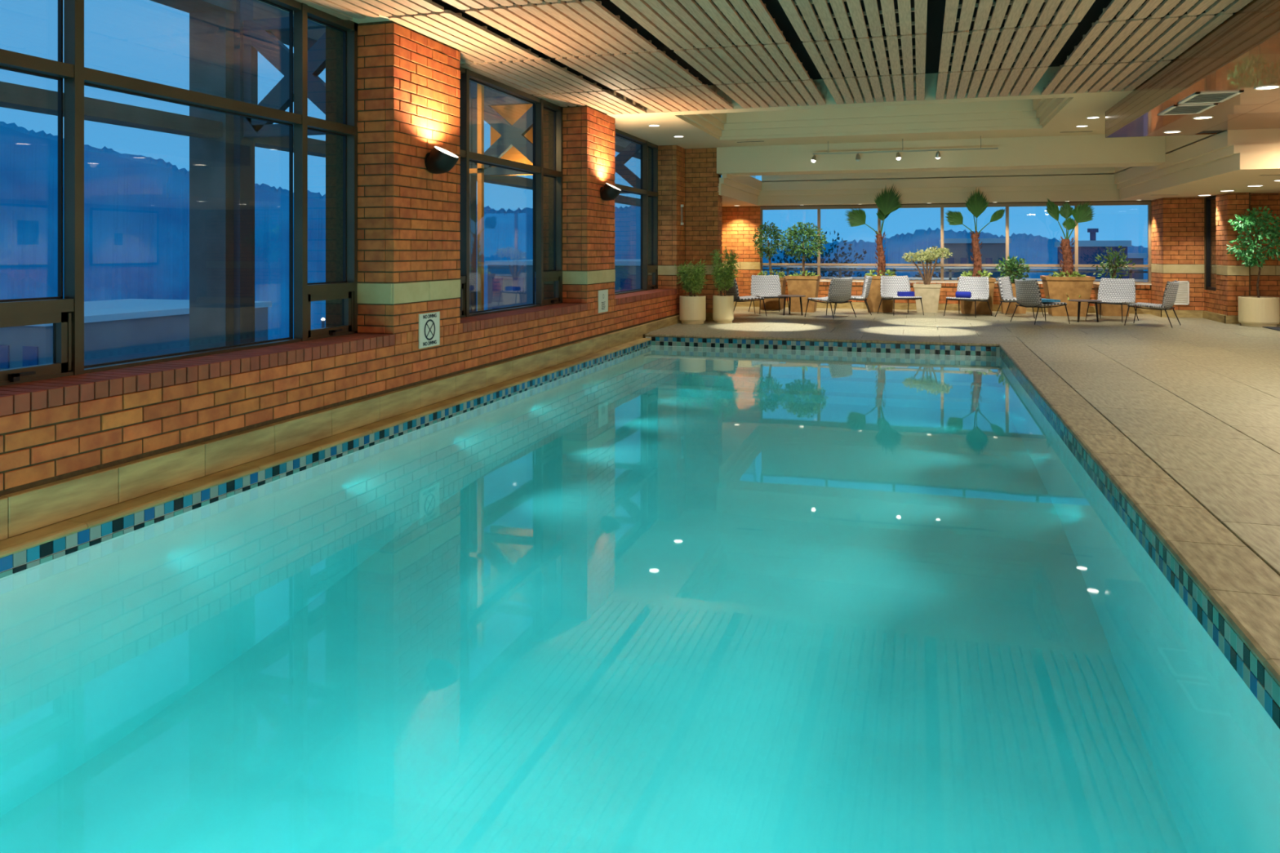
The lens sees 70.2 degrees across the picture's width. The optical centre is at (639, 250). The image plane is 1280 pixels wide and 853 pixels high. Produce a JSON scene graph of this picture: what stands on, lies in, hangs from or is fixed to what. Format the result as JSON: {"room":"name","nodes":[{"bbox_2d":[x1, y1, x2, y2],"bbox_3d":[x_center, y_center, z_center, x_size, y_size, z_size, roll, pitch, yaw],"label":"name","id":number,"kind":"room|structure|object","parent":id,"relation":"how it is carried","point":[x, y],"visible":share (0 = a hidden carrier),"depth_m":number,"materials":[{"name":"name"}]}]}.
{"room":"indoor swimming pool","nodes":[
{"label":"indoor swimming pool","id":0,"kind":"room"},
{"bbox_2d":[0,288,685,497],"bbox_3d":[-2.338,1.228,9.662,0.757,0.884,20.100,0,0,17],"label":"wall","id":1,"kind":"structure","parent":0,"point":[54,429],"depth_m":6.63,"materials":[{"name":"brick"}]},
{"bbox_2d":[0,0,358,386],"bbox_3d":[-3.286,-0.676,6.783,0.145,2.948,3.940,0,0,17],"label":"window","id":2,"kind":"structure","parent":1,"relation":"in","point":[66,314],"depth_m":6.64,"materials":[{"name":"brown metal"}]},
{"bbox_2d":[0,337,651,558],"bbox_3d":[-2.016,1.557,9.247,0.316,0.034,14.096,0,0,17],"label":"trim","id":3,"kind":"structure","parent":1,"relation":"attached to","point":[11,545],"depth_m":6.39,"materials":[{"name":"stone"}]},
{"bbox_2d":[0,315,681,540],"bbox_3d":[-2.064,1.544,9.546,0.250,0.451,20.040,0,0,17],"label":"baseboard","id":4,"kind":"structure","parent":1,"relation":"attached to","point":[27,510],"depth_m":6.57,"materials":[{"name":"stone"}]},
{"bbox_2d":[459,66,562,318],"bbox_3d":[-1.766,-0.676,11.735,0.145,2.948,3.940,0,0,17],"label":"window","id":5,"kind":"structure","parent":1,"relation":"in","point":[539,104],"depth_m":12.80,"materials":[{"name":"brown metal"}]},
{"bbox_2d":[614,128,657,295],"bbox_3d":[-0.245,-0.676,16.687,0.145,2.948,3.940,0,0,17],"label":"window","id":6,"kind":"structure","parent":1,"relation":"in","point":[646,268],"depth_m":17.76,"materials":[{"name":"brown metal"}]},
{"bbox_2d":[325,20,460,333],"bbox_3d":[-2.469,-0.632,9.241,0.754,3.036,1.307,0,0,17],"label":"brick pillar","id":7,"kind":"structure","parent":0,"point":[409,82],"depth_m":8.71,"materials":[{"name":"brown brick"}]},
{"bbox_2d":[418,311,439,349],"bbox_3d":[-2.105,0.797,9.120,0.014,0.345,0.400,0,0,17],"label":"wall sign","id":8,"kind":"object","parent":7,"relation":"attached to","point":[428,322],"visible":1,"depth_m":9.11,"materials":[{"name":"beige plastic"}]},
{"bbox_2d":[424,146,458,173],"bbox_3d":[-1.963,-0.902,9.086,0.313,0.278,0.270,0,0,17],"label":"wall sconce","id":9,"kind":"object","parent":7,"relation":"attached to","point":[439,160],"visible":1,"depth_m":9.00,"materials":[{"name":"brown metal"}]},
{"bbox_2d":[257,0,586,106],"bbox_3d":[-2.342,-2.540,9.663,0.750,0.780,20.100,0,0,17],"label":"wall","id":10,"kind":"structure","parent":0,"point":[367,20],"depth_m":8.51,"materials":[{"name":"beige paint"}]},
{"bbox_2d":[543,105,615,303],"bbox_3d":[-0.949,-0.632,14.193,0.754,3.036,1.307,0,0,17],"label":"brick pillar","id":11,"kind":"structure","parent":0,"point":[588,134],"depth_m":13.62,"materials":[{"name":"brown brick"}]},
{"bbox_2d":[598,288,608,313],"bbox_3d":[-0.571,0.790,14.125,0.009,0.350,0.450,0,0,17],"label":"wall sign","id":12,"kind":"object","parent":11,"relation":"attached to","point":[602,294],"visible":1,"depth_m":14.10,"materials":[{"name":"beige plastic"}]},
{"bbox_2d":[600,182,621,200],"bbox_3d":[-0.442,-0.902,14.038,0.313,0.278,0.270,0,0,17],"label":"wall sconce","id":13,"kind":"object","parent":11,"relation":"attached to","point":[608,192],"visible":1,"depth_m":13.95,"materials":[{"name":"brown metal"}]},
{"bbox_2d":[648,145,685,288],"bbox_3d":[0.487,-0.632,18.868,0.754,3.036,0.727,0,0,17],"label":"brick pillar","id":14,"kind":"structure","parent":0,"point":[671,158],"depth_m":18.50,"materials":[{"name":"brown brick"}]},
{"bbox_2d":[680,204,684,225],"bbox_3d":[0.871,-0.730,18.771,0.045,0.420,0.080,0,0,17],"label":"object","id":15,"kind":"object","parent":14,"relation":"attached to","point":[682,206],"visible":1,"depth_m":18.75,"materials":[{"name":"silver metal"}]},
{"bbox_2d":[684,147,722,320],"bbox_3d":[1.794,-0.290,21.480,1.220,3.720,5.080,0,0,17],"label":"wall","id":16,"kind":"structure","parent":0,"point":[703,202],"depth_m":19.01,"materials":[{"name":"brick"}]},
{"bbox_2d":[295,0,1253,114],"bbox_3d":[0.794,-2.330,6.503,7.900,1.000,18.100,0,0,17],"label":"ceiling","id":17,"kind":"structure","parent":0,"point":[661,55],"depth_m":9.66,"materials":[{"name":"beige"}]},
{"bbox_2d":[606,64,1165,176],"bbox_3d":[4.297,-2.230,15.868,9.700,1.280,5.740,0,0,17],"label":"ceiling","id":18,"kind":"structure","parent":0,"point":[1024,130],"depth_m":16.85,"materials":[{"name":"beige paint"}]},
{"bbox_2d":[734,140,764,142],"bbox_3d":[2.155,-2.126,17.833,0.570,0.008,0.130,0,0,17],"label":"ceiling vent","id":19,"kind":"object","parent":18,"relation":"in","point":[756,140],"visible":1,"depth_m":17.82,"materials":[{"name":"grey metal"}]},
{"bbox_2d":[681,97,1069,137],"bbox_3d":[3.791,-2.530,15.155,5.890,0.680,3.540,0,0,17],"label":"ceiling beam","id":20,"kind":"structure","parent":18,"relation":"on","point":[1032,113],"depth_m":16.55,"materials":[{"name":"beige paint"}]},
{"bbox_2d":[812,136,998,154],"bbox_3d":[5.017,-2.004,17.394,3.400,0.252,0.032,0,0,17],"label":"rail","id":21,"kind":"object","parent":18,"relation":"hanging from","point":[980,148],"visible":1,"depth_m":17.36,"materials":[{"name":"silver metal"}]},
{"bbox_2d":[811,154,816,162],"bbox_3d":[3.408,-1.800,17.879,0.099,0.160,0.098,0,0,17],"label":"track spotlight","id":22,"kind":"object","parent":21,"relation":"attached to","point":[814,157],"visible":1,"depth_m":17.85,"materials":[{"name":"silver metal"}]},
{"bbox_2d":[855,153,860,161],"bbox_3d":[4.225,-1.800,17.645,0.100,0.160,0.099,0,0,17],"label":"track spotlight","id":23,"kind":"object","parent":21,"relation":"attached to","point":[858,157],"visible":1,"depth_m":17.61,"materials":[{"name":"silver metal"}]},
{"bbox_2d":[896,151,901,159],"bbox_3d":[4.942,-1.800,17.406,0.100,0.160,0.098,0,0,17],"label":"track spotlight","id":24,"kind":"object","parent":21,"relation":"attached to","point":[898,155],"visible":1,"depth_m":17.38,"materials":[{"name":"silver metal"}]},
{"bbox_2d":[935,151,940,159],"bbox_3d":[5.632,-1.800,17.218,0.100,0.159,0.105,0,0,17],"label":"track spotlight","id":25,"kind":"object","parent":21,"relation":"attached to","point":[937,154],"visible":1,"depth_m":17.18,"materials":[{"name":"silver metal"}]},
{"bbox_2d":[1058,130,1093,133],"bbox_3d":[7.821,-2.126,16.323,0.570,0.008,0.130,0,0,17],"label":"ceiling vent","id":26,"kind":"object","parent":18,"relation":"in","point":[1074,131],"visible":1,"depth_m":16.33,"materials":[{"name":"grey metal"}]},
{"bbox_2d":[1075,124,1088,127],"bbox_3d":[7.577,-2.126,15.614,0.204,0.008,0.204,0,0,17],"label":"recessed light","id":27,"kind":"object","parent":18,"relation":"in","point":[1081,126],"visible":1,"depth_m":15.60,"materials":[{"name":"white plastic"}]},
{"bbox_2d":[1085,116,1100,119],"bbox_3d":[7.269,-2.126,14.610,0.204,0.008,0.204,0,0,17],"label":"recessed light","id":28,"kind":"object","parent":18,"relation":"in","point":[1088,117],"visible":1,"depth_m":14.63,"materials":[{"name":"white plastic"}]},
{"bbox_2d":[643,306,1279,685],"bbox_3d":[5.528,1.530,9.286,15.518,0.121,26.000,0,0,17],"label":"floor","id":29,"kind":"structure","parent":0,"point":[1183,420],"depth_m":8.68,"materials":[{"name":"brown"}]},
{"bbox_2d":[0,337,1279,852],"bbox_3d":[0.756,2.344,8.084,6.200,1.652,15.200,0,0,17],"label":"basin","id":30,"kind":"object","parent":29,"relation":"in","point":[622,601],"visible":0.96,"depth_m":5.84,"materials":[{"name":"liquid"}]},
{"bbox_2d":[630,345,1002,360],"bbox_3d":[0.752,2.380,8.070,5.740,1.420,14.770,0,0,17],"label":"tile border","id":31,"kind":"object","parent":30,"relation":"in","point":[652,348],"visible":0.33,"depth_m":14.79,"materials":[{"name":"tile"}]},
{"bbox_2d":[674,257,708,324],"bbox_3d":[1.028,0.812,18.213,0.705,1.316,0.703,0,0,2],"label":"potted shrub","id":32,"kind":"object","parent":29,"relation":"on","point":[692,308],"visible":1,"depth_m":18.14,"materials":[{"name":"green plant"}]},
{"bbox_2d":[679,295,706,324],"bbox_3d":[1.057,1.195,18.296,0.530,0.550,0.530,0,0,17],"label":"pot","id":33,"kind":"object","parent":32,"relation":"on","point":[692,308],"depth_m":18.07,"materials":[{"name":"beige ceramic"}]},
{"bbox_2d":[709,244,740,323],"bbox_3d":[1.721,0.671,18.414,0.682,1.598,0.636,0,0,9],"label":"potted shrub","id":34,"kind":"object","parent":29,"relation":"on","point":[722,305],"visible":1,"depth_m":18.30,"materials":[{"name":"green plant"}]},
{"bbox_2d":[712,295,733,323],"bbox_3d":[1.686,1.195,18.437,0.420,0.550,0.420,0,0,17],"label":"pot","id":35,"kind":"object","parent":34,"relation":"on","point":[722,305],"depth_m":18.26,"materials":[{"name":"beige ceramic"}]},
{"bbox_2d":[726,276,766,315],"bbox_3d":[2.321,1.032,20.520,0.868,0.882,0.776,0,0,-13],"label":"lounge chair","id":36,"kind":"object","parent":29,"relation":"on","point":[734,291],"visible":0.59,"depth_m":20.20,"materials":[{"name":"grey wicker"}]},
{"bbox_2d":[748,275,788,314],"bbox_3d":[3.035,1.032,21.407,0.776,0.882,0.868,0,0,-9],"label":"lounge chair","id":37,"kind":"object","parent":29,"relation":"on","point":[766,286],"visible":0.8,"depth_m":21.72,"materials":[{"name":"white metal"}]},
{"bbox_2d":[752,220,786,310],"bbox_3d":[3.229,0.363,22.761,0.857,2.214,0.820,0,0,17],"label":"potted topiary","id":38,"kind":"object","parent":29,"relation":"on","point":[770,304],"visible":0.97,"depth_m":22.61,"materials":[{"name":"plant"}]},
{"bbox_2d":[760,276,786,310],"bbox_3d":[3.298,1.070,22.733,0.672,0.800,0.672,0,0,17],"label":"planter","id":39,"kind":"object","parent":38,"relation":"on","point":[770,304],"depth_m":22.48,"materials":[{"name":"stone"}]},
{"bbox_2d":[777,294,805,315],"bbox_3d":[3.443,1.249,20.649,0.620,0.446,0.620,0,0,17],"label":"side table","id":40,"kind":"object","parent":29,"relation":"on","point":[800,296],"visible":1,"depth_m":20.53,"materials":[{"name":"brown wood"}]},
{"bbox_2d":[778,221,828,312],"bbox_3d":[3.914,0.391,21.831,1.204,2.158,1.090,0,0,17],"label":"potted topiary","id":41,"kind":"object","parent":29,"relation":"on","point":[803,284],"visible":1,"depth_m":21.57,"materials":[{"name":"plant"}]},
{"bbox_2d":[785,275,821,312],"bbox_3d":[3.915,1.040,21.812,0.756,0.860,0.756,0,0,17],"label":"planter","id":42,"kind":"object","parent":41,"relation":"on","point":[807,286],"depth_m":21.51,"materials":[{"name":"stone"}]},
{"bbox_2d":[804,277,856,319],"bbox_3d":[4.190,1.032,19.998,0.776,0.882,0.868,0,0,-38],"label":"lounge chair","id":43,"kind":"object","parent":29,"relation":"on","point":[840,289],"visible":1,"depth_m":19.66,"materials":[{"name":"white wicker"}]},
{"bbox_2d":[833,275,871,315],"bbox_3d":[4.917,1.032,21.034,0.868,0.882,0.776,0,0,11],"label":"lounge chair","id":44,"kind":"object","parent":29,"relation":"on","point":[868,279],"visible":0.77,"depth_m":20.72,"materials":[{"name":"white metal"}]},
{"bbox_2d":[844,185,903,312],"bbox_3d":[5.633,-0.066,21.944,1.393,3.072,0.736,0,0,17],"label":"potted palm","id":45,"kind":"object","parent":29,"relation":"on","point":[887,203],"visible":0.87,"depth_m":21.81,"materials":[{"name":"plant"}]},
{"bbox_2d":[864,275,896,312],"bbox_3d":[5.779,1.040,21.888,0.714,0.860,0.714,0,0,17],"label":"planter","id":46,"kind":"object","parent":45,"relation":"on","point":[873,300],"depth_m":21.61,"materials":[{"name":"stone"}]},
{"bbox_2d":[877,275,924,315],"bbox_3d":[5.982,1.032,20.921,0.776,0.882,0.868,0,0,-9],"label":"lounge chair","id":47,"kind":"object","parent":29,"relation":"on","point":[890,286],"visible":0.98,"depth_m":21.23,"materials":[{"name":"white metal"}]},
{"bbox_2d":[897,291,914,296],"bbox_3d":[6.056,0.996,20.742,0.340,0.099,0.208,0,0,2],"label":"folded towel","id":48,"kind":"object","parent":47,"relation":"on","point":[899,293],"visible":1,"depth_m":20.65,"materials":[{"name":"blue fabric"}]},
{"bbox_2d":[902,245,952,312],"bbox_3d":[6.851,0.684,21.726,1.168,1.571,0.804,0,0,17],"label":"potted plant","id":49,"kind":"object","parent":29,"relation":"on","point":[930,293],"visible":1,"depth_m":21.52,"materials":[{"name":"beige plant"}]},
{"bbox_2d":[943,275,992,317],"bbox_3d":[7.335,1.032,20.369,0.776,0.882,0.868,0,0,44],"label":"lounge chair","id":50,"kind":"object","parent":29,"relation":"on","point":[979,286],"visible":0.96,"depth_m":20.55,"materials":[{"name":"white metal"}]},
{"bbox_2d":[955,291,971,297],"bbox_3d":[7.191,0.990,20.251,0.320,0.140,0.140,0,0,32],"label":"rolled towel","id":51,"kind":"object","parent":50,"relation":"on","point":[958,294],"visible":0.99,"depth_m":20.20,"materials":[{"name":"blue fabric"}]},
{"bbox_2d":[945,188,1005,314],"bbox_3d":[7.802,-0.004,21.226,1.348,2.947,0.799,0,0,17],"label":"potted palm","id":52,"kind":"object","parent":29,"relation":"on","point":[976,205],"visible":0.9,"depth_m":21.14,"materials":[{"name":"plant"}]},
{"bbox_2d":[957,277,995,314],"bbox_3d":[7.833,1.060,21.215,0.798,0.820,0.798,0,0,17],"label":"planter","id":53,"kind":"object","parent":52,"relation":"on","point":[966,307],"depth_m":20.88,"materials":[{"name":"stone"}]},
{"bbox_2d":[995,254,1031,314],"bbox_3d":[8.725,0.778,21.331,0.795,1.385,0.875,0,0,17],"label":"potted shrub","id":54,"kind":"object","parent":29,"relation":"on","point":[1009,269],"visible":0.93,"depth_m":21.19,"materials":[{"name":"green plant"}]},
{"bbox_2d":[996,282,1026,314],"bbox_3d":[8.744,1.120,21.323,0.672,0.700,0.672,0,0,17],"label":"planter","id":55,"kind":"object","parent":54,"relation":"on","point":[1004,306],"depth_m":21.09,"materials":[{"name":"stone"}]},
{"bbox_2d":[995,276,1044,318],"bbox_3d":[8.373,1.032,20.131,0.868,0.882,0.776,0,0,38],"label":"lounge chair","id":56,"kind":"object","parent":29,"relation":"on","point":[1004,282],"visible":0.66,"depth_m":20.43,"materials":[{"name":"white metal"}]},
{"bbox_2d":[1009,279,1070,324],"bbox_3d":[8.083,1.032,18.437,0.868,0.882,0.776,0,0,-13],"label":"lounge chair","id":57,"kind":"object","parent":29,"relation":"on","point":[1028,292],"visible":1,"depth_m":18.19,"materials":[{"name":"white wicker"}]},
{"bbox_2d":[1041,298,1060,302],"bbox_3d":[8.151,1.018,18.476,0.460,0.045,0.520,0,0,-13],"label":"seat cushion","id":58,"kind":"object","parent":57,"relation":"on","point":[1042,300],"visible":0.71,"depth_m":18.23,"materials":[{"name":"blue fabric"}]},
{"bbox_2d":[1040,199,1095,316],"bbox_3d":[9.687,0.139,20.562,1.096,2.662,1.008,0,0,17],"label":"potted palm","id":59,"kind":"object","parent":29,"relation":"on","point":[1065,286],"visible":0.99,"depth_m":20.35,"materials":[{"name":"ceramic"}]},
{"bbox_2d":[1040,275,1095,316],"bbox_3d":[9.645,1.030,20.575,1.008,0.880,1.008,0,0,17],"label":"planter","id":60,"kind":"object","parent":59,"relation":"on","point":[1064,288],"depth_m":20.19,"materials":[{"name":"stone"}]},
{"bbox_2d":[1068,299,1102,322],"bbox_3d":[9.154,1.249,18.738,0.620,0.446,0.620,0,0,17],"label":"side table","id":61,"kind":"object","parent":29,"relation":"on","point":[1079,301],"visible":1,"depth_m":18.62,"materials":[{"name":"brown"}]},
{"bbox_2d":[1085,277,1138,322],"bbox_3d":[9.869,1.032,19.047,0.868,0.882,0.776,0,0,-42],"label":"lounge chair","id":62,"kind":"object","parent":29,"relation":"on","point":[1117,291],"visible":0.86,"depth_m":19.26,"materials":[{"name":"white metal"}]},
{"bbox_2d":[1091,244,1135,316],"bbox_3d":[10.660,0.678,20.532,0.855,1.584,0.844,0,0,17],"label":"potted shrub","id":63,"kind":"object","parent":29,"relation":"on","point":[1107,309],"visible":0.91,"depth_m":20.40,"materials":[{"name":"green plant"}]},
{"bbox_2d":[1093,283,1129,316],"bbox_3d":[10.664,1.120,20.524,0.714,0.700,0.714,0,0,17],"label":"planter","id":64,"kind":"object","parent":63,"relation":"on","point":[1107,309],"depth_m":20.29,"materials":[{"name":"stone"}]},
{"bbox_2d":[1124,280,1181,328],"bbox_3d":[10.028,1.032,17.788,0.868,0.882,0.776,0,0,41],"label":"lounge chair","id":65,"kind":"object","parent":29,"relation":"on","point":[1171,291],"visible":1,"depth_m":17.44,"materials":[{"name":"white wicker"}]},
{"bbox_2d":[1225,205,1279,327],"bbox_3d":[12.091,0.303,17.684,1.258,2.334,0.767,0,0,17],"label":"potted ficus","id":66,"kind":"object","parent":29,"relation":"on","point":[1253,311],"visible":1,"depth_m":17.61,"materials":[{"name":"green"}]},
{"bbox_2d":[1238,296,1279,327],"bbox_3d":[12.025,1.190,17.700,0.670,0.560,0.670,0,0,17],"label":"pot","id":67,"kind":"object","parent":66,"relation":"on","point":[1253,311],"depth_m":17.44,"materials":[{"name":"beige ceramic"}]},
{"bbox_2d":[1262,326,1279,331],"bbox_3d":[12.383,1.462,16.649,1.400,0.012,1.100,0,0,17],"label":"floor mat","id":68,"kind":"object","parent":29,"relation":"on","point":[1277,328],"visible":1,"depth_m":17.10,"materials":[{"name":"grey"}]},
{"bbox_2d":[721,196,1216,311],"bbox_3d":[8.618,-0.030,21.594,14.200,3.000,1.454,0,0,17],"label":"wall","id":69,"kind":"structure","parent":0,"point":[1178,224],"depth_m":20.26,"materials":[{"name":"brick"}]},
{"bbox_2d":[760,201,1151,284],"bbox_3d":[7.477,-0.172,22.392,9.090,1.916,0.100,0,0,17],"label":"window","id":70,"kind":"structure","parent":69,"relation":"in","point":[941,264],"depth_m":22.33,"materials":[{"name":"brown"}]},
{"bbox_2d":[733,300,1203,318],"bbox_3d":[7.201,1.390,21.833,10.950,0.160,1.130,0,0,17],"label":"baseboard","id":71,"kind":"structure","parent":69,"relation":"attached to","point":[1180,313],"depth_m":22.18,"materials":[{"name":"stone"}]},
{"bbox_2d":[1172,280,1189,305],"bbox_3d":[11.784,0.930,19.845,0.320,0.520,0.020,0,0,17],"label":"air vent","id":72,"kind":"object","parent":69,"relation":"in","point":[1183,293],"visible":0.67,"depth_m":19.83,"materials":[{"name":"white plastic"}]},
{"bbox_2d":[718,128,1279,206],"bbox_3d":[7.607,-2.140,17.958,14.600,1.980,9.000,0,0,17],"label":"ceiling","id":73,"kind":"structure","parent":0,"point":[1195,165],"depth_m":20.95,"materials":[{"name":"beige paint"}]},
{"bbox_2d":[1151,194,1178,195],"bbox_3d":[10.859,-1.146,18.842,0.540,0.008,0.130,0,0,17],"label":"ceiling vent","id":74,"kind":"object","parent":73,"relation":"in","point":[1151,194],"visible":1,"depth_m":18.78,"materials":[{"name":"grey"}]},
{"bbox_2d":[1246,185,1263,186],"bbox_3d":[10.972,-1.146,16.245,0.264,0.008,0.264,0,0,17],"label":"recessed light","id":75,"kind":"object","parent":73,"relation":"in","point":[1248,185],"visible":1,"depth_m":16.19,"materials":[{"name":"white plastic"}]},
{"bbox_2d":[1105,0,1279,137],"bbox_3d":[7.643,-1.940,4.400,6.570,0.420,18.100,0,0,17],"label":"ceiling","id":76,"kind":"structure","parent":0,"point":[1242,53],"depth_m":9.90,"materials":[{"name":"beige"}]},
{"bbox_2d":[1163,130,1182,133],"bbox_3d":[7.778,-1.726,13.303,0.240,0.008,0.240,0,0,17],"label":"recessed light","id":77,"kind":"object","parent":76,"relation":"in","point":[1170,131],"visible":1,"depth_m":13.27,"materials":[{"name":"white plastic"}]},
{"bbox_2d":[1157,103,1217,115],"bbox_3d":[6.705,-1.723,11.174,0.460,0.015,0.800,0,0,17],"label":"ceiling vent","id":78,"kind":"object","parent":76,"relation":"in","point":[1180,109],"visible":1,"depth_m":11.13,"materials":[{"name":"white plastic"}]},
{"bbox_2d":[1192,115,1213,119],"bbox_3d":[7.337,-1.726,11.869,0.240,0.008,0.240,0,0,17],"label":"recessed light","id":79,"kind":"object","parent":76,"relation":"in","point":[1202,117],"visible":1,"depth_m":11.87,"materials":[{"name":"white plastic"}]},
{"bbox_2d":[1177,90,1244,104],"bbox_3d":[6.437,-1.723,10.299,0.460,0.015,0.770,0,0,17],"label":"ceiling vent","id":80,"kind":"object","parent":76,"relation":"in","point":[1215,96],"visible":1,"depth_m":10.25,"materials":[{"name":"white plastic"}]},
{"bbox_2d":[1253,84,1279,89],"bbox_3d":[6.662,-1.726,9.670,0.240,0.008,0.240,0,0,17],"label":"recessed light","id":81,"kind":"object","parent":76,"relation":"in","point":[1273,86],"visible":1,"depth_m":9.67,"materials":[{"name":"white plastic"}]},
{"bbox_2d":[1203,192,1279,324],"bbox_3d":[13.564,0.120,18.521,3.340,2.700,1.634,0,0,17],"label":"brick pillar","id":82,"kind":"structure","parent":0,"point":[1234,280],"depth_m":18.38,"materials":[{"name":"brown brick"}]},
{"bbox_2d":[1205,195,1217,290],"bbox_3d":[12.178,-0.150,19.337,0.070,2.000,0.800,0,0,17],"label":"window","id":83,"kind":"structure","parent":82,"relation":"in","point":[1208,199],"depth_m":19.66,"materials":[{"name":"black metal"}]},
{"label":"outside","id":84,"kind":"structure","parent":0,"visible":0},
{"bbox_3d":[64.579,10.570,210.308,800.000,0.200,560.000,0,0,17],"label":"ground","id":85,"kind":"structure","parent":84,"visible":0},
{"bbox_2d":[0,298,271,369],"bbox_3d":[-28.333,6.720,47.405,10.300,7.500,14.300,0,0,17],"label":"building","id":86,"kind":"structure","parent":85,"relation":"on","point":[115,330],"depth_m":43.40,"materials":[{"name":"blue"}]},
{"bbox_2d":[320,317,324,328],"bbox_3d":[-12.225,6.540,35.136,0.150,7.860,0.150,0,0,17],"label":"street lamp","id":87,"kind":"object","parent":85,"relation":"on","point":[322,319],"visible":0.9,"depth_m":35.09,"materials":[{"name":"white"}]},
{"bbox_2d":[484,258,640,309],"bbox_3d":[-2.798,5.620,70.947,13.300,9.700,14.300,0,0,17],"label":"building","id":88,"kind":"structure","parent":85,"relation":"on","point":[509,282],"depth_m":65.45,"materials":[{"name":"blue"}]},
{"bbox_2d":[765,230,866,279],"bbox_3d":[11.914,4.542,61.101,8.091,11.856,8.260,0,0,-8],"label":"tree","id":89,"kind":"object","parent":85,"relation":"on","point":[784,260],"visible":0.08,"depth_m":60.70,"materials":[{"name":"green plant"}]},
{"bbox_2d":[911,245,940,284],"bbox_3d":[24.405,4.934,71.960,7.031,11.071,6.865,0,0,-36],"label":"tree","id":90,"kind":"object","parent":85,"relation":"on","point":[918,262],"visible":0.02,"depth_m":72.48,"materials":[{"name":"green plant"}]},
{"bbox_2d":[938,238,1011,280],"bbox_3d":[22.282,4.870,61.153,4.000,11.200,10.300,0,0,17],"label":"building","id":91,"kind":"structure","parent":85,"relation":"on","point":[993,250],"depth_m":56.45,"materials":[{"name":"blue"}]},
{"bbox_2d":[1054,240,1131,281],"bbox_3d":[24.216,4.995,49.053,2.400,10.950,8.300,0,0,17],"label":"building","id":92,"kind":"structure","parent":85,"relation":"on","point":[1087,250],"depth_m":45.31,"materials":[{"name":"blue"}]},
{"bbox_2d":[1087,228,1098,240],"bbox_3d":[23.243,-0.785,46.736,0.520,0.650,0.520,0,0,17],"label":"roof vent","id":93,"kind":"object","parent":92,"relation":"on","point":[1092,232],"visible":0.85,"depth_m":46.61,"materials":[{"name":"blue"}]},
{"bbox_2d":[1127,253,1146,281],"bbox_3d":[29.582,5.320,56.820,2.300,10.300,6.300,0,0,17],"label":"building","id":94,"kind":"structure","parent":85,"relation":"on","point":[1138,258],"depth_m":53.72,"materials":[{"name":"blue"}]},
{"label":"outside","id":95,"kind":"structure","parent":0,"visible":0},
{"bbox_3d":[7.692,1.620,23.346,15.000,0.300,1.250,0,0,17],"label":"terrace","id":96,"kind":"object","parent":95,"visible":0},
{"bbox_2d":[762,266,1147,284],"bbox_3d":[7.842,0.948,23.326,11.300,1.045,0.060,0,0,17],"label":"guard rail","id":97,"kind":"object","parent":96,"relation":"on","point":[788,269],"visible":0.21,"depth_m":23.40,"materials":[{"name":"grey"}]},
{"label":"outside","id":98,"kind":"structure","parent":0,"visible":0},
{"bbox_3d":[-3.160,5.370,11.954,2.140,0.600,27.000,0,0,17],"label":"terrace","id":99,"kind":"object","parent":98,"visible":0},
{"bbox_2d":[189,0,325,351],"bbox_3d":[-3.822,1.170,9.647,1.930,8.600,0.440,0,0,17],"label":"column","id":100,"kind":"structure","parent":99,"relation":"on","point":[224,45],"depth_m":9.67,"materials":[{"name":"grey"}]},
{"bbox_2d":[469,80,535,312],"bbox_3d":[-2.295,1.170,14.618,1.930,8.600,0.440,0,0,17],"label":"frame","id":101,"kind":"object","parent":99,"relation":"on","point":[513,135],"visible":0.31,"depth_m":14.61,"materials":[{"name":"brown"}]},
{"bbox_2d":[0,80,640,206],"bbox_3d":[-2.882,-1.270,15.007,0.280,0.160,33.000,0,0,17],"label":"beam","id":102,"kind":"structure","parent":101,"relation":"attached to","point":[15,96],"depth_m":8.70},
{"bbox_2d":[150,0,640,159],"bbox_3d":[-2.920,-2.705,15.019,0.500,0.350,33.000,0,0,17],"label":"roof beam","id":103,"kind":"structure","parent":101,"relation":"attached to","point":[260,10],"depth_m":10.10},
{"bbox_2d":[614,135,640,193],"bbox_3d":[-0.783,1.170,19.541,1.930,8.600,0.440,0,0,17],"label":"frame","id":104,"kind":"object","parent":99,"relation":"on","point":[632,148],"visible":0.09,"depth_m":19.34,"materials":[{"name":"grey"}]},
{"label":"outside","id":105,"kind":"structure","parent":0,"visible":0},
{"bbox_2d":[0,121,1147,340],"bbox_3d":[12.895,-6.836,99.293,344.916,35.611,182.592,0,0,17],"label":"hills","id":106,"kind":"structure","parent":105,"point":[136,207],"depth_m":99.37,"materials":[{"name":"blue"}]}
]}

